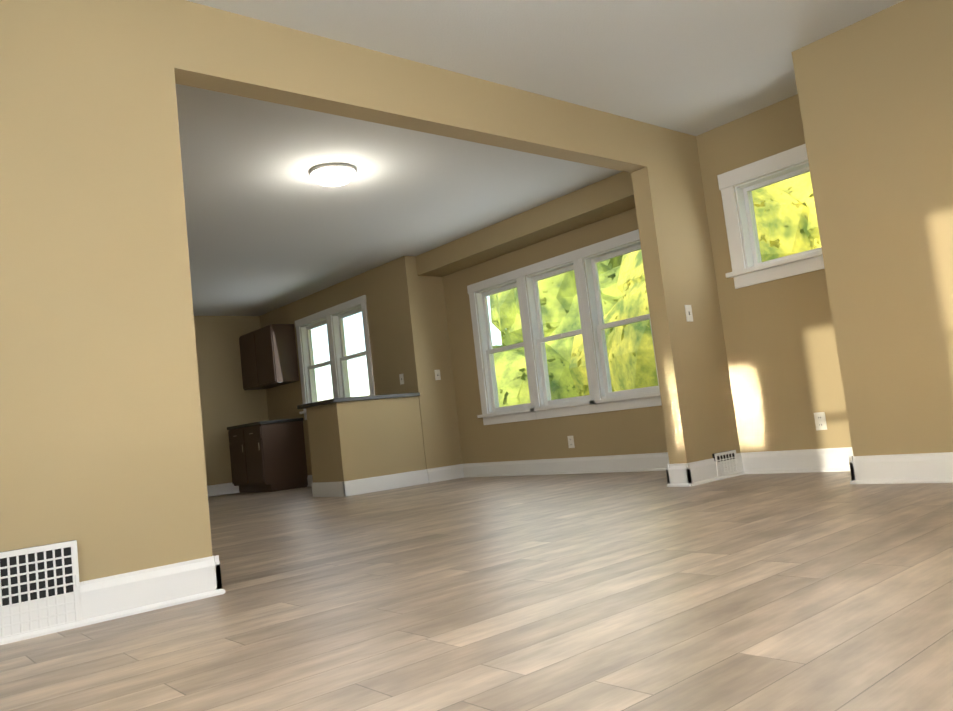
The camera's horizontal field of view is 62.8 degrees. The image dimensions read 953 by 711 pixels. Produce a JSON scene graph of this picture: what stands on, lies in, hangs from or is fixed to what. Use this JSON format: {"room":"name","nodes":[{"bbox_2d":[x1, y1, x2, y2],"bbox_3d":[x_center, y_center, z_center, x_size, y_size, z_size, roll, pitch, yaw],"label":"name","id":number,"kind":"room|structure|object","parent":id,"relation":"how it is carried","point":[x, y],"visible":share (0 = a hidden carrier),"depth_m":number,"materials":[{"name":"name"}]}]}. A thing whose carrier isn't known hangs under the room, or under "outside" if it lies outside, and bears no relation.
{"room":"empty living room","nodes":[
{"label":"empty living room","id":0,"kind":"room"},
{"bbox_2d":[194,316,268,485],"bbox_3d":[-4.848,0.730,9.916,4.900,2.500,0.150,-2,-7,-40],"label":"wall","id":1,"kind":"structure","parent":0,"point":[227,400],"depth_m":10.94,"materials":[{"name":"beige paint"}]},
{"bbox_2d":[207,483,239,496],"bbox_3d":[-4.660,1.880,9.741,4.600,0.150,0.032,-2,-7,-40],"label":"baseboard","id":2,"kind":"structure","parent":1,"relation":"attached to","point":[227,488],"depth_m":10.72,"materials":[{"name":"white wood"}]},
{"bbox_2d":[260,256,437,474],"bbox_3d":[-1.793,0.395,9.970,0.150,2.500,3.750,-2,-7,-40],"label":"wall","id":3,"kind":"structure","parent":0,"point":[390,290],"depth_m":8.92,"materials":[{"name":"beige paint"}]},
{"bbox_2d":[307,475,312,486],"bbox_3d":[-1.606,1.532,9.654,0.032,0.150,2.030,-2,-7,-40],"label":"baseboard","id":4,"kind":"structure","parent":3,"relation":"attached to","point":[309,478],"depth_m":10.37,"materials":[{"name":"white wood"}]},
{"bbox_2d":[295,309,335,419],"bbox_3d":[-2.051,0.136,10.214,0.215,1.347,0.945,-2,-7,-40],"label":"kitchen window","id":5,"kind":"structure","parent":3,"relation":"in","point":[308,367],"depth_m":10.44,"materials":[{"name":"white wood"}]},
{"bbox_2d":[327,295,374,397],"bbox_3d":[-1.488,0.012,9.543,0.215,1.347,0.945,-2,-7,-40],"label":"kitchen window","id":6,"kind":"structure","parent":3,"relation":"in","point":[336,316],"depth_m":9.77,"materials":[{"name":"white wood"}]},
{"bbox_2d":[399,374,403,384],"bbox_3d":[-0.838,0.264,8.707,0.016,0.116,0.072,-2,-7,-40],"label":"light switch","id":7,"kind":"object","parent":3,"relation":"attached to","point":[401,378],"visible":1,"depth_m":8.71,"materials":[{"name":"white plastic"}]},
{"bbox_2d":[0,0,739,581],"bbox_3d":[-0.391,-0.310,3.953,6.740,2.500,0.140,-2,-7,-40],"label":"wall","id":8,"kind":"structure","parent":0,"point":[102,458],"depth_m":3.09,"materials":[{"name":"beige paint"}]},
{"bbox_2d":[0,540,81,638],"bbox_3d":[-1.566,0.811,2.647,0.400,0.296,0.032,-2,-7,-40],"label":"air vent","id":9,"kind":"object","parent":8,"relation":"in","point":[38,574],"visible":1,"depth_m":2.69,"materials":[{"name":"white metal"}]},
{"bbox_2d":[0,555,224,644],"bbox_3d":[-1.845,0.899,2.416,2.172,0.150,0.062,-2,-7,-40],"label":"baseboard","id":10,"kind":"structure","parent":8,"relation":"attached to","point":[103,599],"depth_m":2.87,"materials":[{"name":"white wood"}]},
{"bbox_2d":[660,459,679,486],"bbox_3d":[1.697,0.795,5.602,1.082,0.150,0.052,-2,-7,-40],"label":"baseboard","id":11,"kind":"structure","parent":8,"relation":"attached to","point":[670,469],"depth_m":5.25,"materials":[{"name":"white wood"}]},
{"bbox_2d":[685,305,692,321],"bbox_3d":[1.478,-0.294,5.416,0.072,0.116,0.016,-2,-7,-40],"label":"light switch","id":12,"kind":"object","parent":8,"relation":"attached to","point":[688,312],"visible":1,"depth_m":5.41,"materials":[{"name":"white plastic"}]},
{"bbox_2d":[676,453,743,486],"bbox_3d":[1.619,0.780,5.345,0.632,0.150,0.062,-2,-7,-40],"label":"baseboard","id":13,"kind":"structure","parent":8,"relation":"attached to","point":[703,471],"depth_m":5.24,"materials":[{"name":"white wood"}]},
{"bbox_2d":[712,450,738,476],"bbox_3d":[1.737,0.750,5.430,0.260,0.160,0.032,-2,-7,-40],"label":"air vent","id":14,"kind":"object","parent":8,"relation":"in","point":[724,456],"visible":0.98,"depth_m":5.42,"materials":[{"name":"white metal"}]},
{"bbox_2d":[418,276,462,466],"bbox_3d":[-0.457,0.136,8.767,0.350,2.500,0.150,-2,-7,-40],"label":"wall","id":15,"kind":"structure","parent":0,"point":[442,390],"depth_m":8.71,"materials":[{"name":"beige paint"}]},
{"bbox_2d":[434,370,440,379],"bbox_3d":[-0.428,0.215,8.666,0.072,0.116,0.016,-2,-7,-40],"label":"light switch","id":16,"kind":"object","parent":15,"relation":"attached to","point":[437,375],"visible":1,"depth_m":8.66,"materials":[{"name":"white plastic"}]},
{"bbox_2d":[427,464,463,482],"bbox_3d":[-0.346,1.289,8.527,0.450,0.150,0.032,-2,-7,-40],"label":"baseboard","id":17,"kind":"structure","parent":15,"relation":"attached to","point":[451,472],"depth_m":8.53,"materials":[{"name":"white wood"}]},
{"bbox_2d":[0,471,952,710],"bbox_3d":[-1.411,1.243,5.223,6.740,0.120,11.500,-2,-7,-40],"label":"floor","id":18,"kind":"structure","parent":0,"point":[652,591],"depth_m":2.31,"materials":[{"name":"brown wood"}]},
{"bbox_2d":[227,324,307,491],"bbox_3d":[-2.931,0.741,10.716,0.634,2.200,1.066,-2,-7,-40],"label":"kitchen cabinets","id":19,"kind":"object","parent":18,"relation":"on","point":[268,456],"visible":1,"depth_m":10.43,"materials":[{"name":"brown wood"}]},
{"bbox_2d":[297,392,427,496],"bbox_3d":[-1.216,0.952,8.370,1.056,0.980,0.796,-2,-7,-40],"label":"half wall","id":20,"kind":"structure","parent":18,"relation":"on","point":[364,444],"depth_m":8.05,"materials":[{"name":"beige paint"}]},
{"bbox_2d":[416,172,635,276],"bbox_3d":[0.614,-1.256,7.444,0.350,0.220,3.610,-2,-7,-40],"label":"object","id":21,"kind":"object","parent":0,"point":[610,196],"visible":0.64,"depth_m":7.34,"materials":[{"name":"beige paint"}]},
{"bbox_2d":[175,0,903,315],"bbox_3d":[-1.700,-1.350,5.459,6.740,0.120,11.500,-2,-7,-40],"label":"ceiling","id":22,"kind":"structure","parent":0,"point":[272,225],"depth_m":5.03,"materials":[{"name":"white paint"}]},
{"bbox_2d":[309,163,355,185],"bbox_3d":[-1.040,-1.294,5.673,0.340,0.098,0.340,-2,-7,-40],"label":"ceiling light","id":23,"kind":"object","parent":22,"relation":"attached to","point":[332,174],"visible":1,"depth_m":5.58,"materials":[{"name":"white glass"}]},
{"bbox_2d":[443,208,667,463],"bbox_3d":[0.883,-0.123,7.559,0.150,2.500,3.760,-2,-7,-40],"label":"wall","id":24,"kind":"structure","parent":0,"point":[630,431],"depth_m":7.82,"materials":[{"name":"beige paint"}]},
{"bbox_2d":[467,269,536,424],"bbox_3d":[0.299,-0.064,8.202,0.215,1.532,0.885,-2,-7,-40],"label":"dining room window","id":25,"kind":"structure","parent":24,"relation":"in","point":[495,414],"depth_m":8.35,"materials":[{"name":"white wood"}]},
{"bbox_2d":[518,250,596,418],"bbox_3d":[0.815,-0.178,7.588,0.215,1.532,0.855,-2,-7,-40],"label":"dining room window","id":26,"kind":"structure","parent":24,"relation":"in","point":[565,406],"depth_m":7.70,"materials":[{"name":"white wood"}]},
{"bbox_2d":[464,452,668,477],"bbox_3d":[0.991,1.032,7.338,0.032,0.150,3.610,-2,-7,-40],"label":"baseboard","id":27,"kind":"structure","parent":24,"relation":"attached to","point":[648,461],"depth_m":7.44,"materials":[{"name":"white wood"}]},
{"bbox_2d":[567,436,574,447],"bbox_3d":[0.902,0.825,7.452,0.008,0.116,0.072,-2,-7,-40],"label":"outlet","id":28,"kind":"object","parent":24,"relation":"attached to","point":[571,441],"visible":1,"depth_m":7.45,"materials":[{"name":"white plastic"}]},
{"bbox_2d":[576,230,661,412],"bbox_3d":[1.330,-0.291,6.973,0.215,1.532,0.885,-2,-7,-40],"label":"dining room window","id":29,"kind":"structure","parent":24,"relation":"in","point":[607,399],"depth_m":7.15,"materials":[{"name":"white wood"}]},
{"bbox_2d":[696,94,851,452],"bbox_3d":[3.070,-0.664,4.293,0.200,2.500,3.850,-2,-7,-40],"label":"wall","id":30,"kind":"structure","parent":0,"point":[783,361],"depth_m":5.37,"materials":[{"name":"beige paint"}]},
{"bbox_2d":[717,144,824,288],"bbox_3d":[2.161,-0.957,5.305,0.265,0.837,1.000,-2,-7,-40],"label":"alcove window","id":31,"kind":"structure","parent":30,"relation":"in","point":[754,269],"depth_m":5.47,"materials":[{"name":"white wood"}]},
{"bbox_2d":[744,447,852,473],"bbox_3d":[2.236,0.694,5.155,0.032,0.150,1.100,-2,-7,-40],"label":"baseboard","id":32,"kind":"structure","parent":30,"relation":"attached to","point":[827,459],"depth_m":5.26,"materials":[{"name":"white wood"}]},
{"bbox_2d":[814,412,826,429],"bbox_3d":[2.261,0.432,5.132,0.008,0.116,0.072,-2,-7,-40],"label":"outlet","id":33,"kind":"object","parent":30,"relation":"attached to","point":[820,420],"visible":1,"depth_m":5.13,"materials":[{"name":"white plastic"}]},
{"bbox_2d":[791,0,952,455],"bbox_3d":[2.761,-0.657,4.000,0.650,2.500,1.700,-2,-7,-40],"label":"wall","id":34,"kind":"structure","parent":0,"point":[875,93],"depth_m":4.16,"materials":[{"name":"beige paint"}]},
{"bbox_2d":[844,451,851,454],"bbox_3d":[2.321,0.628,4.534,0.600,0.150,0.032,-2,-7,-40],"label":"baseboard","id":35,"kind":"structure","parent":34,"relation":"attached to","point":[845,452],"depth_m":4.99,"materials":[{"name":"white wood"}]},
{"bbox_2d":[840,451,952,483],"bbox_3d":[2.631,0.515,3.673,0.032,0.150,1.764,-2,-7,-40],"label":"baseboard","id":36,"kind":"structure","parent":34,"relation":"attached to","point":[921,467],"depth_m":4.13,"materials":[{"name":"white wood"}]},
{"label":"outside","id":37,"kind":"structure","parent":0,"visible":0},
{"bbox_3d":[5.672,4.044,8.146,160.000,0.300,140.000,-2,-7,-40],"label":"ground","id":38,"kind":"structure","parent":37,"visible":0},
{"bbox_2d":[489,255,622,406],"bbox_3d":[2.246,0.933,17.795,5.139,8.354,5.227,-2,-7,-40],"label":"tree","id":39,"kind":"object","parent":38,"relation":"on","point":[547,305],"depth_m":16.71,"materials":[{"name":"green plant"}]},
{"bbox_2d":[569,182,820,395],"bbox_3d":[4.842,0.308,13.972,5.823,8.330,6.404,-2,-7,-40],"label":"tree","id":40,"kind":"object","parent":38,"relation":"on","point":[782,234],"depth_m":12.48,"materials":[{"name":"green plant"}]},
{"bbox_2d":[765,172,819,248],"bbox_3d":[8.189,-0.789,13.028,5.601,9.594,6.314,-2,-7,-40],"label":"tree","id":41,"kind":"object","parent":38,"relation":"on","point":[802,178],"depth_m":12.66,"materials":[{"name":"green plant"}]}
]}

